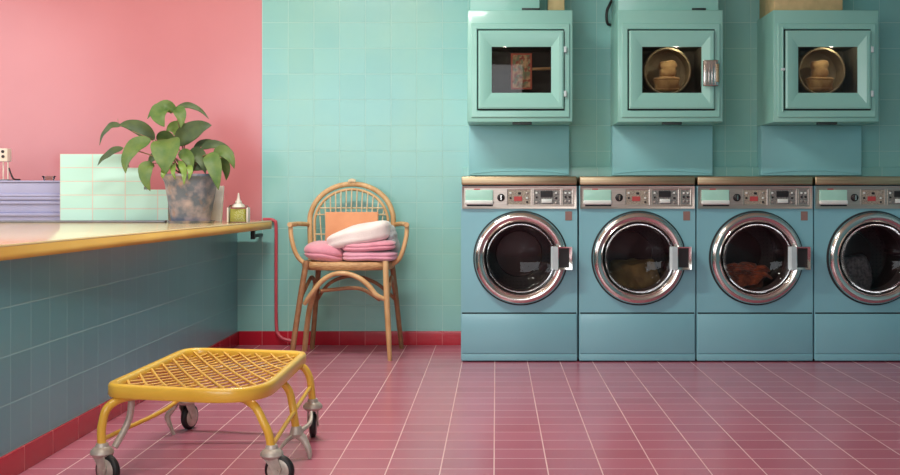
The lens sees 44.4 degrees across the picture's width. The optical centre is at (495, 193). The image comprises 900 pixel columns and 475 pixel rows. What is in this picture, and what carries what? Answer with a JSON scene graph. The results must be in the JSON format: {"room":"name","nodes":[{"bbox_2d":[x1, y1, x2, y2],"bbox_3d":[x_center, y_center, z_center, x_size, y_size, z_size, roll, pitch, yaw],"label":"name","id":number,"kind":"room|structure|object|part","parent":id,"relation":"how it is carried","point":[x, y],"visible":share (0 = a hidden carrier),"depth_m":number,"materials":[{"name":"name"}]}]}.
{"room":"laundry","nodes":[
{"label":"laundry","id":0,"kind":"room"},
{"bbox_2d":[0,233,236,456],"bbox_3d":[-1.725,0.596,2.842,0.120,0.753,8.484,0,0,0],"label":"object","id":1,"kind":"structure","parent":0,"point":[72,324],"depth_m":4.55,"materials":[{"name":"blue tile"}]},
{"bbox_2d":[0,331,238,474],"bbox_3d":[-1.659,0.927,2.842,0.012,0.090,8.484,0,0,0],"label":"baseboard","id":2,"kind":"structure","parent":1,"relation":"attached to","point":[31,453],"depth_m":4.18,"materials":[{"name":"red tile"}]},
{"bbox_2d":[0,220,271,260],"bbox_3d":[-2.508,0.225,2.942,2.185,0.115,8.283,0,0,0],"label":"countertop","id":3,"kind":"structure","parent":1,"relation":"on","point":[17,240],"depth_m":4.84,"materials":[{"name":"beige laminate"}]},
{"bbox_2d":[0,213,59,219],"bbox_3d":[-2.852,0.140,6.696,0.697,0.054,0.342,0,0,0],"label":"tray","id":4,"kind":"object","parent":3,"relation":"on","point":[3,216],"visible":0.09,"depth_m":6.54,"materials":[{"name":"purple plastic"}]},
{"bbox_2d":[0,201,59,212],"bbox_3d":[-2.852,0.077,6.696,0.697,0.070,0.342,0,0,0],"label":"tray","id":5,"kind":"object","parent":4,"relation":"on","point":[5,206],"visible":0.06,"depth_m":6.54,"materials":[{"name":"purple plastic"}]},
{"bbox_2d":[0,197,59,200],"bbox_3d":[-2.852,0.029,6.692,0.697,0.024,0.342,0,0,0],"label":"tray","id":6,"kind":"object","parent":5,"relation":"on","point":[1,198],"visible":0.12,"depth_m":6.52,"materials":[{"name":"purple plastic"}]},
{"bbox_2d":[0,181,59,196],"bbox_3d":[-2.851,-0.032,6.694,0.708,0.096,0.351,0,0,0],"label":"tray","id":7,"kind":"object","parent":6,"relation":"on","point":[7,188],"visible":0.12,"depth_m":6.53,"materials":[{"name":"purple plastic"}]},
{"bbox_2d":[8,168,20,180],"bbox_3d":[-2.892,-0.119,6.605,0.069,0.077,0.019,0,0,-18],"label":"cable","id":8,"kind":"object","parent":7,"relation":"on","point":[8,168],"visible":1,"depth_m":6.60,"materials":[{"name":"black rubber"}]},
{"bbox_3d":[-2.854,-0.075,6.694,0.702,0.010,0.351,0,0,0],"label":"lid","id":9,"kind":"part","parent":7,"relation":"part of","materials":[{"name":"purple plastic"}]},
{"bbox_2d":[0,200,59,200],"bbox_3d":[-2.852,0.036,6.692,0.673,0.010,0.318,0,0,0],"label":"tray","id":10,"kind":"object","parent":6,"relation":"on","point":[0,200],"depth_m":6.53,"materials":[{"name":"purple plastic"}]},
{"bbox_2d":[0,220,166,222],"bbox_3d":[-2.510,0.160,6.400,1.180,0.014,0.040,0,0,0],"label":"metal rail","id":11,"kind":"object","parent":3,"relation":"on","point":[1,221],"visible":1,"depth_m":6.38,"materials":[{"name":"red metal"}]},
{"bbox_2d":[60,154,170,219],"bbox_3d":[-2.240,-0.034,6.480,0.633,0.402,0.060,0,0,0],"label":"tiled backsplash","id":12,"kind":"structure","parent":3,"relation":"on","point":[89,190],"depth_m":6.45,"materials":[{"name":"green tile"}]},
{"bbox_2d":[98,100,234,222],"bbox_3d":[-1.890,-0.187,6.349,0.786,0.708,0.359,0,0,0],"label":"potted plant","id":13,"kind":"object","parent":3,"relation":"on","point":[190,197],"visible":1,"depth_m":6.26,"materials":[{"name":"green plant"}]},
{"bbox_3d":[-1.893,-0.303,6.337,0.552,0.383,0.183,0,0,-8],"label":"stem","id":14,"kind":"part","parent":13,"relation":"part of","materials":[{"name":"green plant"}]},
{"bbox_3d":[-1.763,0.020,6.360,0.338,0.270,0.338,0,0,0],"label":"pot","id":15,"kind":"part","parent":13,"relation":"part of","materials":[{"name":"metal"}]},
{"bbox_2d":[211,186,223,221],"bbox_3d":[-1.690,0.057,6.586,0.121,0.221,0.035,0,0,0],"label":"paper packet","id":16,"kind":"object","parent":3,"relation":"on","point":[217,212],"visible":0.47,"depth_m":6.57,"materials":[{"name":"white paper"}]},
{"bbox_2d":[227,193,249,222],"bbox_3d":[-1.510,0.080,6.450,0.124,0.174,0.080,0,0,0],"label":"soap bottle","id":17,"kind":"object","parent":3,"relation":"on","point":[233,215],"visible":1,"depth_m":6.43,"materials":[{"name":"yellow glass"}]},
{"bbox_2d":[0,0,899,330],"bbox_3d":[-0.610,-0.503,7.134,6.980,2.950,0.100,0,0,0],"label":"wall","id":18,"kind":"structure","parent":0,"point":[374,93],"depth_m":7.08,"materials":[{"name":"green tile"}]},
{"bbox_2d":[0,148,12,180],"bbox_3d":[-2.972,-0.177,6.640,0.085,0.195,0.080,0,0,0],"label":"box","id":19,"kind":"object","parent":18,"relation":"attached to","point":[5,153],"visible":0.98,"depth_m":6.61,"materials":[{"name":"beige plastic"}]},
{"bbox_3d":[-2.946,-0.142,6.640,0.007,0.112,0.007,0,0,23],"label":"leg","id":20,"kind":"part","parent":19,"relation":"part of","materials":[{"name":"pink plastic"}]},
{"bbox_2d":[263,218,290,341],"bbox_3d":[-1.397,0.552,7.054,0.201,0.799,0.034,0,0,8],"label":"pipe","id":21,"kind":"object","parent":18,"relation":"attached to","point":[278,334],"visible":0.91,"depth_m":7.05,"materials":[{"name":"red metal"}]},
{"bbox_2d":[239,331,460,344],"bbox_3d":[0.564,0.927,7.078,4.433,0.090,0.012,0,0,0],"label":"baseboard","id":22,"kind":"structure","parent":18,"relation":"attached to","point":[245,337],"depth_m":7.07,"materials":[{"name":"red tile"}]},
{"bbox_2d":[468,10,572,175],"bbox_3d":[0.146,-0.616,6.856,0.637,0.997,0.453,0,0,0],"label":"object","id":23,"kind":"object","parent":18,"relation":"attached to","point":[513,132],"visible":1,"depth_m":6.66,"materials":[{"name":"green metal"}]},
{"bbox_2d":[470,0,539,9],"bbox_3d":[0.054,-1.321,6.888,0.424,0.414,0.391,0,0,0],"label":"vent box","id":24,"kind":"object","parent":23,"relation":"on","point":[474,4],"visible":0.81,"depth_m":6.70,"materials":[{"name":"green metal"}]},
{"bbox_3d":[0.146,-0.277,7.027,0.635,0.319,0.113,0,0,0],"label":"panel","id":25,"kind":"part","parent":23,"relation":"part of","materials":[{"name":"teal metal"}]},
{"bbox_3d":[0.151,-0.750,6.646,0.513,0.471,0.031,0,0,0],"label":"door","id":26,"kind":"part","parent":23,"relation":"part of","materials":[{"name":"teal metal"}]},
{"bbox_2d":[511,53,531,88],"bbox_3d":[0.154,-0.745,6.820,0.127,0.218,0.284,0,0,0],"label":"box","id":27,"kind":"object","parent":23,"relation":"in","point":[521,63],"visible":1,"depth_m":6.68,"materials":[{"name":"multicoloured cardboard"}]},
{"bbox_2d":[532,67,550,70],"bbox_3d":[0.279,-0.761,6.690,0.116,0.021,0.018,0,0,0],"label":"rod","id":28,"kind":"object","parent":23,"relation":"attached to","point":[535,68],"visible":1,"depth_m":6.68,"materials":[{"name":"brown wood"}]},
{"bbox_2d":[547,0,564,9],"bbox_3d":[0.372,-1.251,6.830,0.103,0.274,0.060,0,0,0],"label":"box","id":29,"kind":"object","parent":23,"relation":"on","point":[551,4],"visible":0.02,"depth_m":6.80,"materials":[{"name":"beige"}]},
{"bbox_2d":[605,0,611,25],"bbox_3d":[0.726,-1.163,7.055,0.053,0.172,0.026,0,0,-29],"label":"hose","id":30,"kind":"object","parent":18,"relation":"attached to","point":[610,2],"visible":0.97,"depth_m":7.04,"materials":[{"name":"rubber"}]},
{"bbox_2d":[611,10,722,175],"bbox_3d":[1.056,-0.616,6.838,0.637,0.997,0.491,0,0,0],"label":"dryer","id":31,"kind":"object","parent":18,"relation":"attached to","point":[654,132],"visible":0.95,"depth_m":6.66,"materials":[{"name":"green metal"}]},
{"bbox_3d":[1.056,-0.277,7.027,0.635,0.319,0.113,0,0,0],"label":"panel","id":32,"kind":"part","parent":31,"relation":"part of","materials":[{"name":"teal metal"}]},
{"bbox_2d":[612,0,717,17],"bbox_3d":[1.050,-1.321,6.888,0.612,0.414,0.391,0,0,0],"label":"vent box","id":33,"kind":"object","parent":31,"relation":"on","point":[616,4],"visible":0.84,"depth_m":6.70,"materials":[{"name":"green metal"}]},
{"bbox_2d":[653,76,680,91],"bbox_3d":[1.058,-0.679,6.808,0.170,0.095,0.102,0,0,0],"label":"folded cloth","id":34,"kind":"object","parent":31,"relation":"in","point":[664,83],"visible":0.88,"depth_m":6.76,"materials":[{"name":"brown fabric"}]},
{"bbox_2d":[658,60,676,76],"bbox_3d":[1.066,-0.773,6.832,0.115,0.116,0.072,0,0,0],"label":"cloth bundle","id":35,"kind":"object","parent":34,"relation":"on","point":[666,68],"visible":0.84,"depth_m":6.80,"materials":[{"name":"beige fabric"}]},
{"bbox_3d":[1.061,-0.750,6.646,0.513,0.471,0.031,0,0,0],"label":"door","id":36,"kind":"part","parent":31,"relation":"part of","materials":[{"name":"teal metal"}]},
{"bbox_3d":[1.291,-0.727,6.613,0.091,0.157,0.038,0,0,0],"label":"door handle","id":37,"kind":"part","parent":31,"relation":"part of","materials":[{"name":"silver metal"}]},
{"bbox_2d":[463,167,899,176],"bbox_3d":[1.284,-0.120,7.059,2.992,0.105,0.050,0,0,0],"label":"trim","id":38,"kind":"structure","parent":18,"relation":"attached to","point":[573,171],"depth_m":7.03,"materials":[{"name":"green tile"}]},
{"bbox_2d":[757,10,877,175],"bbox_3d":[1.999,-0.616,6.856,0.637,0.997,0.453,0,0,0],"label":"dryer","id":39,"kind":"object","parent":18,"relation":"attached to","point":[801,131],"visible":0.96,"depth_m":6.69,"materials":[{"name":"green metal"}]},
{"bbox_3d":[1.730,-0.751,6.640,0.012,0.509,0.011,0,0,0],"label":"door rod","id":40,"kind":"part","parent":39,"relation":"part of","materials":[{"name":"green metal"}]},
{"bbox_2d":[759,0,842,18],"bbox_3d":[1.904,-1.321,6.891,0.418,0.414,0.383,0,0,0],"label":"vent box","id":41,"kind":"object","parent":39,"relation":"on","point":[765,6],"visible":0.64,"depth_m":6.70,"materials":[{"name":"beige"}]},
{"bbox_3d":[1.999,-0.277,7.027,0.635,0.319,0.113,0,0,0],"label":"panel","id":42,"kind":"part","parent":39,"relation":"part of","materials":[{"name":"teal metal"}]},
{"bbox_2d":[805,77,833,91],"bbox_3d":[2.001,-0.677,6.811,0.168,0.090,0.101,0,0,0],"label":"folded cloth","id":43,"kind":"object","parent":39,"relation":"in","point":[816,84],"visible":0.86,"depth_m":6.77,"materials":[{"name":"brown fabric"}]},
{"bbox_2d":[810,60,828,76],"bbox_3d":[2.008,-0.775,6.831,0.107,0.116,0.076,0,0,0],"label":"cloth bundle","id":44,"kind":"object","parent":43,"relation":"on","point":[818,68],"visible":0.88,"depth_m":6.80,"materials":[{"name":"beige fabric"}]},
{"bbox_3d":[2.004,-0.750,6.646,0.513,0.471,0.031,0,0,0],"label":"door","id":45,"kind":"part","parent":39,"relation":"part of","materials":[{"name":"teal metal"}]},
{"bbox_2d":[18,345,899,474],"bbox_3d":[-0.610,1.002,2.892,6.780,0.060,8.584,0,0,0],"label":"floor","id":46,"kind":"structure","parent":0,"point":[426,410],"depth_m":4.72,"materials":[{"name":"tile"}]},
{"bbox_2d":[90,348,322,474],"bbox_3d":[-1.002,0.807,4.097,0.713,0.335,1.006,0,0,0],"label":"wheeled cart","id":47,"kind":"object","parent":46,"relation":"on","point":[128,387],"visible":1,"depth_m":3.94,"materials":[{"name":"yellow metal"}]},
{"bbox_3d":[-1.277,0.764,3.715,0.139,0.178,0.031,0,0,-40],"label":"leg","id":48,"kind":"part","parent":47,"relation":"part of","materials":[{"name":"yellow metal"}]},
{"bbox_3d":[-1.198,0.752,4.116,0.073,0.156,0.881,0,0,13],"label":"brace rod","id":49,"kind":"part","parent":47,"relation":"part of","materials":[{"name":"yellow metal"}]},
{"bbox_3d":[-1.257,0.757,4.543,0.082,0.180,0.068,0,0,0],"label":"leg","id":50,"kind":"part","parent":47,"relation":"part of","materials":[{"name":"yellow metal"}]},
{"bbox_3d":[-0.823,0.767,3.705,0.194,0.185,0.045,0,0,31],"label":"leg","id":51,"kind":"part","parent":47,"relation":"part of","materials":[{"name":"yellow metal"}]},
{"bbox_3d":[-0.776,0.773,4.055,0.111,0.202,0.040,0,0,0],"label":"leg","id":52,"kind":"part","parent":47,"relation":"part of","materials":[{"name":"yellow metal"}]},
{"bbox_3d":[-0.744,0.803,4.021,0.017,0.089,0.680,0,0,1],"label":"brace rod","id":53,"kind":"part","parent":47,"relation":"part of","materials":[{"name":"yellow metal"}]},
{"bbox_3d":[-0.758,0.752,4.370,0.088,0.172,0.029,0,0,0],"label":"leg","id":54,"kind":"part","parent":47,"relation":"part of","materials":[{"name":"yellow metal"}]},
{"bbox_2d":[287,179,408,360],"bbox_3d":[-0.878,0.440,6.677,0.723,1.075,0.568,0,0,0],"label":"rattan chair","id":55,"kind":"object","parent":46,"relation":"on","point":[312,299],"visible":0.85,"depth_m":6.55,"materials":[{"name":"wicker"}]},
{"bbox_3d":[-1.209,0.186,6.722,0.044,0.038,0.387,0,0,7],"label":"armrest","id":56,"kind":"part","parent":55,"relation":"part of","materials":[{"name":"wicker"}]},
{"bbox_3d":[-1.151,0.682,6.442,0.118,0.583,0.040,0,0,-22],"label":"leg","id":57,"kind":"part","parent":55,"relation":"part of","materials":[{"name":"brown wicker"}]},
{"bbox_3d":[-1.126,0.697,6.876,0.037,0.554,0.119,0,0,-37],"label":"leg","id":58,"kind":"part","parent":55,"relation":"part of","materials":[{"name":"brown wicker"}]},
{"bbox_2d":[304,241,344,261],"bbox_3d":[-1.021,0.344,6.597,0.245,0.126,0.302,0,0,0],"label":"towel","id":59,"kind":"object","parent":55,"relation":"on","point":[316,250],"visible":0.75,"depth_m":6.47,"materials":[{"name":"pink fabric"}]},
{"bbox_2d":[327,220,390,248],"bbox_3d":[-0.819,0.246,6.601,0.385,0.178,0.317,0,0,0],"label":"towel","id":60,"kind":"object","parent":59,"relation":"on","point":[374,231],"visible":0.78,"depth_m":6.46,"materials":[{"name":"white fabric"}]},
{"bbox_3d":[-0.885,0.424,6.680,0.550,0.048,0.494,0,0,0],"label":"seat","id":61,"kind":"part","parent":55,"relation":"part of","materials":[{"name":"wicker"}]},
{"bbox_2d":[325,212,377,240],"bbox_3d":[-0.891,0.254,6.790,0.326,0.287,0.053,0,0,0],"label":"cushion","id":62,"kind":"object","parent":55,"relation":"on","point":[335,222],"visible":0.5,"depth_m":6.79,"materials":[{"name":"orange fabric"}]},
{"bbox_2d":[342,250,397,260],"bbox_3d":[-0.750,0.369,6.600,0.326,0.066,0.322,0,0,0],"label":"towel","id":63,"kind":"object","parent":55,"relation":"on","point":[388,255],"visible":0.76,"depth_m":6.45,"materials":[{"name":"pink fabric"}]},
{"bbox_2d":[342,239,395,251],"bbox_3d":[-0.751,0.309,6.601,0.318,0.074,0.319,0,0,0],"label":"towel","id":64,"kind":"object","parent":63,"relation":"on","point":[383,245],"visible":0.67,"depth_m":6.45,"materials":[{"name":"pink fabric"}]},
{"bbox_2d":[387,225,399,251],"bbox_3d":[-0.622,0.272,6.641,0.079,0.173,0.241,0,0,0],"label":"cloth","id":65,"kind":"object","parent":64,"relation":"on","point":[393,236],"visible":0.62,"depth_m":6.55,"materials":[{"name":"white fabric"}]},
{"bbox_3d":[-0.636,0.682,6.419,0.035,0.582,0.062,0,0,-44],"label":"leg","id":66,"kind":"part","parent":55,"relation":"part of","materials":[{"name":"wicker"}]},
{"bbox_3d":[-0.623,0.697,6.885,0.034,0.555,0.134,0,0,28],"label":"leg","id":67,"kind":"part","parent":55,"relation":"part of","materials":[{"name":"brown wicker"}]},
{"bbox_3d":[-0.575,0.186,6.722,0.040,0.038,0.396,0,0,-15],"label":"armrest","id":68,"kind":"part","parent":55,"relation":"part of","materials":[{"name":"wicker"}]},
{"bbox_2d":[461,176,576,360],"bbox_3d":[0.134,0.435,6.651,0.673,1.074,0.740,0,0,0],"label":"washing machine","id":69,"kind":"object","parent":46,"relation":"on","point":[519,233],"visible":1,"depth_m":6.36,"materials":[{"name":"teal metal"}]},
{"bbox_3d":[-0.097,0.008,6.353,0.159,0.063,0.018,0,0,0],"label":"detergent drawer","id":70,"kind":"part","parent":69,"relation":"part of","materials":[{"name":"green plastic"}]},
{"bbox_3d":[0.029,0.021,6.349,0.044,0.044,0.025,0,0,0],"label":"knob","id":71,"kind":"part","parent":69,"relation":"part of","materials":[{"name":"black plastic"}]},
{"bbox_3d":[0.142,0.370,6.831,0.290,0.290,0.026,0,0,0],"label":"drum plate","id":72,"kind":"part","parent":69,"relation":"part of","materials":[{"name":"black metal"}]},
{"bbox_3d":[0.134,0.020,6.362,0.662,0.130,0.013,0,0,0],"label":"control panel","id":73,"kind":"part","parent":69,"relation":"part of","materials":[{"name":"metal"}]},
{"bbox_3d":[0.134,0.946,6.366,0.668,0.037,0.008,0,0,0],"label":"rail","id":74,"kind":"part","parent":69,"relation":"part of","materials":[{"name":"teal metal"}]},
{"bbox_3d":[0.134,-0.077,6.688,0.666,0.050,0.667,0,0,0],"label":"trim","id":75,"kind":"part","parent":69,"relation":"part of","materials":[{"name":"metal"}]},
{"bbox_3d":[0.134,0.808,6.365,0.664,0.228,0.010,0,0,0],"label":"kick panel","id":76,"kind":"part","parent":69,"relation":"part of","materials":[{"name":"teal metal"}]},
{"bbox_3d":[0.135,0.018,6.360,0.142,0.095,0.004,0,0,0],"label":"plate frame","id":77,"kind":"part","parent":69,"relation":"part of","materials":[{"name":"metal"}]},
{"bbox_3d":[0.135,0.018,6.361,0.132,0.084,0.002,0,0,0],"label":"label plate","id":78,"kind":"part","parent":69,"relation":"part of","materials":[{"name":"silver metal"}]},
{"bbox_3d":[0.142,0.370,6.345,0.532,0.532,0.042,0,0,0],"label":"door","id":79,"kind":"part","parent":69,"relation":"part of","materials":[{"name":"silver metal"}]},
{"bbox_3d":[0.142,0.370,6.380,0.421,0.421,0.077,0,0,0],"label":"door glass","id":80,"kind":"part","parent":69,"relation":"part of","materials":[{"name":"clear glass"}]},
{"bbox_3d":[0.297,0.018,6.360,0.154,0.095,0.004,0,0,0],"label":"plate frame","id":81,"kind":"part","parent":69,"relation":"part of","materials":[{"name":"metal"}]},
{"bbox_3d":[0.297,0.018,6.361,0.145,0.084,0.002,0,0,0],"label":"display plate","id":82,"kind":"part","parent":69,"relation":"part of","materials":[{"name":"silver metal"}]},
{"bbox_3d":[0.390,0.367,6.327,0.090,0.131,0.077,0,0,0],"label":"door handle","id":83,"kind":"part","parent":69,"relation":"part of","materials":[{"name":"silver metal"}]},
{"bbox_3d":[0.414,0.018,6.360,0.058,0.095,0.004,0,0,0],"label":"plate frame","id":84,"kind":"part","parent":69,"relation":"part of","materials":[{"name":"metal"}]},
{"bbox_3d":[0.414,0.018,6.361,0.049,0.084,0.002,0,0,0],"label":"button plate","id":85,"kind":"part","parent":69,"relation":"part of","materials":[{"name":"silver metal"}]},
{"bbox_2d":[576,176,694,360],"bbox_3d":[0.817,0.435,6.651,0.673,1.074,0.740,0,0,0],"label":"washing machine","id":86,"kind":"object","parent":46,"relation":"on","point":[619,217],"visible":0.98,"depth_m":6.36,"materials":[{"name":"teal metal"}]},
{"bbox_3d":[0.586,0.008,6.353,0.159,0.063,0.018,0,0,0],"label":"detergent drawer","id":87,"kind":"part","parent":86,"relation":"part of","materials":[{"name":"green plastic"}]},
{"bbox_3d":[0.712,0.021,6.349,0.044,0.044,0.025,0,0,0],"label":"knob","id":88,"kind":"part","parent":86,"relation":"part of","materials":[{"name":"black plastic"}]},
{"bbox_3d":[0.825,0.370,6.831,0.290,0.290,0.026,0,0,0],"label":"drum plate","id":89,"kind":"part","parent":86,"relation":"part of","materials":[{"name":"black metal"}]},
{"bbox_2d":[608,258,659,288],"bbox_3d":[0.833,0.503,6.604,0.305,0.229,0.262,0,0,39],"label":"bundle","id":90,"kind":"object","parent":86,"relation":"in","point":[632,273],"visible":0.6,"depth_m":6.52,"materials":[{"name":"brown fabric"}]},
{"bbox_3d":[0.817,-0.077,6.688,0.666,0.050,0.667,0,0,0],"label":"trim","id":91,"kind":"part","parent":86,"relation":"part of","materials":[{"name":"metal"}]},
{"bbox_3d":[0.817,0.946,6.366,0.668,0.037,0.008,0,0,0],"label":"rail","id":92,"kind":"part","parent":86,"relation":"part of","materials":[{"name":"teal metal"}]},
{"bbox_3d":[0.817,0.808,6.365,0.664,0.228,0.010,0,0,0],"label":"kick panel","id":93,"kind":"part","parent":86,"relation":"part of","materials":[{"name":"teal metal"}]},
{"bbox_3d":[0.817,0.020,6.362,0.662,0.130,0.013,0,0,0],"label":"control panel","id":94,"kind":"part","parent":86,"relation":"part of","materials":[{"name":"metal"}]},
{"bbox_3d":[0.818,0.018,6.360,0.142,0.095,0.004,0,0,0],"label":"plate frame","id":95,"kind":"part","parent":86,"relation":"part of","materials":[{"name":"metal"}]},
{"bbox_3d":[0.818,0.018,6.361,0.132,0.084,0.002,0,0,0],"label":"label plate","id":96,"kind":"part","parent":86,"relation":"part of","materials":[{"name":"silver metal"}]},
{"bbox_3d":[0.825,0.370,6.345,0.532,0.532,0.042,0,0,0],"label":"door","id":97,"kind":"part","parent":86,"relation":"part of","materials":[{"name":"silver metal"}]},
{"bbox_3d":[0.825,0.370,6.380,0.421,0.421,0.077,0,0,0],"label":"door glass","id":98,"kind":"part","parent":86,"relation":"part of","materials":[{"name":"clear glass"}]},
{"bbox_3d":[0.980,0.018,6.360,0.154,0.095,0.004,0,0,0],"label":"plate frame","id":99,"kind":"part","parent":86,"relation":"part of","materials":[{"name":"metal"}]},
{"bbox_3d":[0.980,0.018,6.361,0.145,0.084,0.002,0,0,0],"label":"display plate","id":100,"kind":"part","parent":86,"relation":"part of","materials":[{"name":"silver metal"}]},
{"bbox_3d":[1.073,0.367,6.327,0.090,0.131,0.077,0,0,0],"label":"door handle","id":101,"kind":"part","parent":86,"relation":"part of","materials":[{"name":"silver metal"}]},
{"bbox_3d":[1.097,0.018,6.360,0.058,0.095,0.004,0,0,0],"label":"plate frame","id":102,"kind":"part","parent":86,"relation":"part of","materials":[{"name":"metal"}]},
{"bbox_3d":[1.097,0.018,6.361,0.049,0.084,0.002,0,0,0],"label":"button plate","id":103,"kind":"part","parent":86,"relation":"part of","materials":[{"name":"silver metal"}]},
{"bbox_2d":[694,176,812,360],"bbox_3d":[1.498,0.435,6.651,0.673,1.074,0.740,0,0,0],"label":"washing machine","id":104,"kind":"object","parent":46,"relation":"on","point":[767,221],"visible":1,"depth_m":6.36,"materials":[{"name":"teal metal"}]},
{"bbox_3d":[1.266,0.008,6.353,0.159,0.063,0.018,0,0,0],"label":"detergent drawer","id":105,"kind":"part","parent":104,"relation":"part of","materials":[{"name":"green plastic"}]},
{"bbox_3d":[1.392,0.021,6.349,0.044,0.044,0.025,0,0,0],"label":"knob","id":106,"kind":"part","parent":104,"relation":"part of","materials":[{"name":"black plastic"}]},
{"bbox_3d":[1.505,0.370,6.831,0.290,0.290,0.026,0,0,0],"label":"drum plate","id":107,"kind":"part","parent":104,"relation":"part of","materials":[{"name":"black metal"}]},
{"bbox_2d":[722,262,772,288],"bbox_3d":[1.472,0.499,6.625,0.330,0.192,0.299,0,0,0],"label":"heap","id":108,"kind":"object","parent":104,"relation":"in","point":[748,275],"visible":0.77,"depth_m":6.50,"materials":[{"name":"orange fabric"}]},
{"bbox_3d":[1.498,-0.077,6.688,0.666,0.050,0.667,0,0,0],"label":"trim","id":109,"kind":"part","parent":104,"relation":"part of","materials":[{"name":"metal"}]},
{"bbox_3d":[1.498,0.808,6.365,0.664,0.228,0.010,0,0,0],"label":"kick panel","id":110,"kind":"part","parent":104,"relation":"part of","materials":[{"name":"blue metal"}]},
{"bbox_3d":[1.498,0.020,6.362,0.662,0.130,0.013,0,0,0],"label":"control panel","id":111,"kind":"part","parent":104,"relation":"part of","materials":[{"name":"metal"}]},
{"bbox_3d":[1.498,0.018,6.360,0.142,0.095,0.004,0,0,0],"label":"plate frame","id":112,"kind":"part","parent":104,"relation":"part of","materials":[{"name":"metal"}]},
{"bbox_3d":[1.498,0.018,6.361,0.132,0.084,0.002,0,0,0],"label":"label plate","id":113,"kind":"part","parent":104,"relation":"part of","materials":[{"name":"silver metal"}]},
{"bbox_3d":[1.498,0.946,6.366,0.668,0.037,0.008,0,0,0],"label":"rail","id":114,"kind":"part","parent":104,"relation":"part of","materials":[{"name":"blue metal"}]},
{"bbox_3d":[1.505,0.370,6.345,0.532,0.532,0.042,0,0,0],"label":"door","id":115,"kind":"part","parent":104,"relation":"part of","materials":[{"name":"silver metal"}]},
{"bbox_3d":[1.505,0.370,6.380,0.421,0.421,0.077,0,0,0],"label":"door glass","id":116,"kind":"part","parent":104,"relation":"part of","materials":[{"name":"clear glass"}]},
{"bbox_3d":[1.660,0.018,6.360,0.154,0.095,0.004,0,0,0],"label":"plate frame","id":117,"kind":"part","parent":104,"relation":"part of","materials":[{"name":"metal"}]},
{"bbox_3d":[1.660,0.018,6.361,0.145,0.084,0.002,0,0,0],"label":"display plate","id":118,"kind":"part","parent":104,"relation":"part of","materials":[{"name":"silver metal"}]},
{"bbox_3d":[1.778,0.018,6.360,0.058,0.095,0.004,0,0,0],"label":"plate frame","id":119,"kind":"part","parent":104,"relation":"part of","materials":[{"name":"metal"}]},
{"bbox_3d":[1.778,0.018,6.361,0.049,0.084,0.002,0,0,0],"label":"button plate","id":120,"kind":"part","parent":104,"relation":"part of","materials":[{"name":"silver metal"}]},
{"bbox_3d":[1.754,0.367,6.327,0.090,0.131,0.077,0,0,0],"label":"door handle","id":121,"kind":"part","parent":104,"relation":"part of","materials":[{"name":"silver metal"}]},
{"bbox_2d":[811,176,899,360],"bbox_3d":[2.178,0.435,6.651,0.673,1.074,0.740,0,0,0],"label":"washing machine","id":122,"kind":"object","parent":46,"relation":"on","point":[852,215],"visible":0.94,"depth_m":6.36,"materials":[{"name":"teal metal"}]},
{"bbox_3d":[1.947,0.008,6.353,0.159,0.063,0.018,0,0,0],"label":"detergent drawer","id":123,"kind":"part","parent":122,"relation":"part of","materials":[{"name":"green plastic"}]},
{"bbox_3d":[2.186,0.370,6.831,0.290,0.290,0.026,0,0,0],"label":"drum plate","id":124,"kind":"part","parent":122,"relation":"part of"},
{"bbox_3d":[2.073,0.021,6.349,0.044,0.044,0.025,0,0,0],"label":"knob","id":125,"kind":"part","parent":122,"relation":"part of","materials":[{"name":"black plastic"}]},
{"bbox_2d":[839,254,871,288],"bbox_3d":[2.147,0.479,6.613,0.206,0.236,0.210,0,0,-17],"label":"bundle","id":126,"kind":"object","parent":122,"relation":"in","point":[857,267],"visible":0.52,"depth_m":6.52,"materials":[{"name":"grey fabric"}]},
{"bbox_3d":[2.178,-0.077,6.688,0.666,0.050,0.667,0,0,0],"label":"trim","id":127,"kind":"part","parent":122,"relation":"part of","materials":[{"name":"metal"}]},
{"bbox_3d":[2.178,0.946,6.366,0.668,0.037,0.008,0,0,0],"label":"rail","id":128,"kind":"part","parent":122,"relation":"part of","materials":[{"name":"teal metal"}]},
{"bbox_3d":[2.178,0.808,6.365,0.664,0.228,0.010,0,0,0],"label":"kick panel","id":129,"kind":"part","parent":122,"relation":"part of","materials":[{"name":"teal metal"}]},
{"bbox_3d":[2.178,0.020,6.362,0.662,0.130,0.013,0,0,0],"label":"control panel","id":130,"kind":"part","parent":122,"relation":"part of","materials":[{"name":"metal"}]},
{"bbox_3d":[2.186,0.370,6.345,0.532,0.532,0.042,0,0,0],"label":"door","id":131,"kind":"part","parent":122,"relation":"part of","materials":[{"name":"silver metal"}]},
{"bbox_3d":[2.186,0.370,6.380,0.421,0.421,0.077,0,0,0],"label":"door glass","id":132,"kind":"part","parent":122,"relation":"part of","materials":[{"name":"clear glass"}]},
{"bbox_3d":[2.179,0.018,6.360,0.142,0.095,0.004,0,0,0],"label":"plate frame","id":133,"kind":"part","parent":122,"relation":"part of","materials":[{"name":"metal"}]},
{"bbox_3d":[2.179,0.018,6.361,0.132,0.084,0.002,0,0,0],"label":"label plate","id":134,"kind":"part","parent":122,"relation":"part of","materials":[{"name":"silver metal"}]},
{"bbox_3d":[2.341,0.018,6.360,0.154,0.095,0.004,0,0,0],"label":"plate frame","id":135,"kind":"part","parent":122,"relation":"part of","materials":[{"name":"metal"}]},
{"bbox_3d":[2.341,0.018,6.361,0.145,0.084,0.002,0,0,0],"label":"display plate","id":136,"kind":"part","parent":122,"relation":"part of","materials":[{"name":"silver metal"}]}
]}

